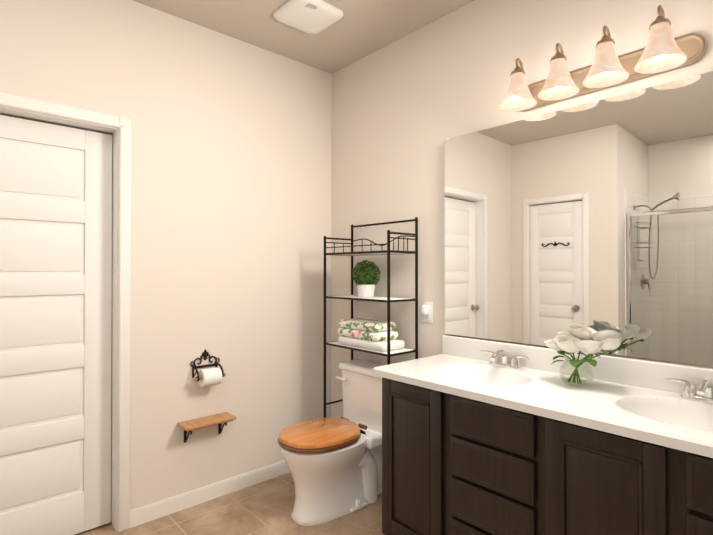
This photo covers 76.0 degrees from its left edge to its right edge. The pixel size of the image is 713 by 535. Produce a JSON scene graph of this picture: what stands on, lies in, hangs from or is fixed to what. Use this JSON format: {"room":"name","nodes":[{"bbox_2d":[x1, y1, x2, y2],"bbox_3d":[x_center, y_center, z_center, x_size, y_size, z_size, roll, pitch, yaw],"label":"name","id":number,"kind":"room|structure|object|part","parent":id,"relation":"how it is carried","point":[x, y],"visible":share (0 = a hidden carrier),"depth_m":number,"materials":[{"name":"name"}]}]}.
{"room":"bathroom","nodes":[
{"label":"bathroom","id":0,"kind":"room"},
{"bbox_2d":[0,0,330,509],"bbox_3d":[-1.270,-0.027,2.370,3.060,2.740,0.120,0,-1,-42],"label":"wall","id":1,"kind":"structure","parent":0,"point":[230,183],"depth_m":2.64,"materials":[{"name":"beige paint"}]},
{"bbox_2d":[0,115,111,534],"bbox_3d":[-1.565,0.315,2.111,0.794,2.028,0.107,0,-1,-42],"label":"door","id":2,"kind":"structure","parent":1,"relation":"in","point":[55,307],"depth_m":2.23,"materials":[{"name":"white wood"}]},
{"bbox_2d":[0,92,130,531],"bbox_3d":[-1.554,0.285,2.099,0.924,2.112,0.140,0,-1,-42],"label":"door frame","id":3,"kind":"structure","parent":1,"relation":"attached to","point":[118,129],"depth_m":2.33,"materials":[{"name":"white wood"}]},
{"bbox_2d":[177,412,235,442],"bbox_3d":[-0.844,0.919,2.580,0.295,0.121,0.131,0,-1,-42],"label":"wall shelf","id":4,"kind":"object","parent":1,"relation":"attached to","point":[219,419],"visible":1,"depth_m":2.55,"materials":[{"name":"brown wood"}]},
{"bbox_2d":[190,349,225,386],"bbox_3d":[-0.837,0.569,2.594,0.192,0.196,0.118,0,-1,-42],"label":"toilet paper holder","id":5,"kind":"object","parent":1,"relation":"attached to","point":[209,377],"visible":1,"depth_m":2.57,"materials":[{"name":"brown metal"}]},
{"bbox_2d":[130,461,289,527],"bbox_3d":[-0.674,1.304,2.804,1.340,0.085,0.014,0,-1,-42],"label":"baseboard","id":6,"kind":"structure","parent":1,"relation":"attached to","point":[158,509],"depth_m":2.61,"materials":[{"name":"white wood"}]},
{"bbox_2d":[75,472,384,534],"bbox_3d":[-0.537,1.361,0.719,4.160,0.060,3.540,0,-1,-42],"label":"floor","id":7,"kind":"structure","parent":0,"point":[266,507],"depth_m":2.43,"materials":[{"name":"tile"}]},
{"bbox_2d":[277,359,386,525],"bbox_3d":[-0.103,0.970,2.603,0.738,0.752,0.450,0,-1,-42],"label":"toilet","id":8,"kind":"object","parent":7,"relation":"on","point":[334,465],"visible":0.98,"depth_m":2.49,"materials":[{"name":"white ceramic"}]},
{"bbox_2d":[323,217,417,417],"bbox_3d":[0.073,0.528,2.760,0.255,1.637,0.586,0,-1,-42],"label":"rack","id":9,"kind":"object","parent":7,"relation":"on","point":[388,299],"visible":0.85,"depth_m":2.64,"materials":[{"name":"black metal"}]},
{"bbox_2d":[352,259,380,296],"bbox_3d":[0.059,0.064,2.775,0.183,0.230,0.182,0,-1,-42],"label":"topiary plant","id":10,"kind":"object","parent":9,"relation":"on","point":[366,278],"visible":1,"depth_m":2.73,"materials":[{"name":"green plant"}]},
{"bbox_2d":[338,318,404,351],"bbox_3d":[0.081,0.397,2.742,0.188,0.152,0.415,0,-1,-42],"label":"towel stack","id":11,"kind":"object","parent":9,"relation":"on","point":[371,334],"visible":1,"depth_m":2.66,"materials":[{"name":"white"}]},
{"bbox_2d":[373,335,712,534],"bbox_3d":[0.812,0.850,1.732,0.562,0.977,1.580,0,-1,-42],"label":"bathroom vanity","id":12,"kind":"object","parent":7,"relation":"on","point":[474,442],"visible":0.94,"depth_m":1.65,"materials":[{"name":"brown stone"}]},
{"bbox_2d":[480,349,528,368],"bbox_3d":[0.670,0.424,2.125,0.139,0.083,0.250,0,-1,-42],"label":"faucet","id":13,"kind":"object","parent":12,"relation":"on","point":[505,363],"visible":1,"depth_m":2.12,"materials":[{"name":"silver metal"}]},
{"bbox_2d":[544,324,621,386],"bbox_3d":[0.885,0.347,1.794,0.191,0.233,0.296,0,-1,-42],"label":"vase","id":14,"kind":"object","parent":12,"relation":"on","point":[580,338],"visible":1,"depth_m":1.77,"materials":[{"name":"clear glass"}]},
{"bbox_2d":[664,378,712,402],"bbox_3d":[1.184,0.420,1.552,0.139,0.083,0.250,0,-1,-42],"label":"faucet","id":15,"kind":"object","parent":12,"relation":"on","point":[703,392],"visible":1,"depth_m":1.58,"materials":[{"name":"silver metal"}]},
{"bbox_2d":[133,0,474,73],"bbox_3d":[-0.537,-1.439,0.740,4.160,0.060,3.540,0,-1,-42],"label":"ceiling","id":16,"kind":"structure","parent":0,"point":[359,29],"depth_m":2.61,"materials":[{"name":"beige paint"}]},
{"bbox_2d":[274,0,342,34],"bbox_3d":[-0.265,-1.378,2.509,0.302,0.034,0.302,0,-1,-42],"label":"fan","id":17,"kind":"object","parent":16,"relation":"attached to","point":[312,17],"visible":1,"depth_m":2.47,"materials":[{"name":"white plastic"}]},
{"bbox_2d":[331,0,712,417],"bbox_3d":[0.966,-0.029,2.079,0.120,2.740,3.300,0,-1,-42],"label":"wall","id":18,"kind":"structure","parent":0,"point":[403,108],"depth_m":2.61,"materials":[{"name":"beige paint"}]},
{"bbox_2d":[422,302,432,322],"bbox_3d":[0.395,0.255,2.593,0.040,0.116,0.072,0,-1,-42],"label":"outlet","id":19,"kind":"object","parent":18,"relation":"attached to","point":[427,310],"visible":1,"depth_m":2.59,"materials":[{"name":"white plastic"}]},
{"bbox_2d":[444,71,712,365],"bbox_3d":[1.009,-0.175,1.912,0.039,1.059,1.553,0,-1,-42],"label":"mirror","id":20,"kind":"object","parent":18,"relation":"attached to","point":[596,215],"visible":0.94,"depth_m":1.92,"materials":[{"name":"clear glass"}]},
{"bbox_2d":[499,5,707,111],"bbox_3d":[0.942,-0.843,1.865,0.209,0.215,0.755,0,-1,-42],"label":"sconce","id":21,"kind":"object","parent":18,"relation":"attached to","point":[692,47],"depth_m":1.81,"materials":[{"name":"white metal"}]},
{"bbox_3d":[0.730,-0.804,2.066,0.163,0.140,0.163,0,-1,-42],"label":"vanity light sconce shade","id":22,"kind":"part","parent":21,"relation":"part of","materials":[{"name":"white glass"}]},
{"bbox_3d":[0.853,-0.805,1.929,0.163,0.140,0.163,0,-1,-42],"label":"vanity light sconce shade","id":23,"kind":"part","parent":21,"relation":"part of","materials":[{"name":"white glass"}]},
{"bbox_3d":[0.977,-0.806,1.791,0.163,0.140,0.163,0,-1,-42],"label":"vanity light sconce shade","id":24,"kind":"part","parent":21,"relation":"part of","materials":[{"name":"white glass"}]},
{"bbox_3d":[1.099,-0.807,1.654,0.163,0.140,0.163,0,-1,-42],"label":"vanity light sconce shade","id":25,"kind":"part","parent":21,"relation":"part of","materials":[{"name":"white glass"}]}
]}

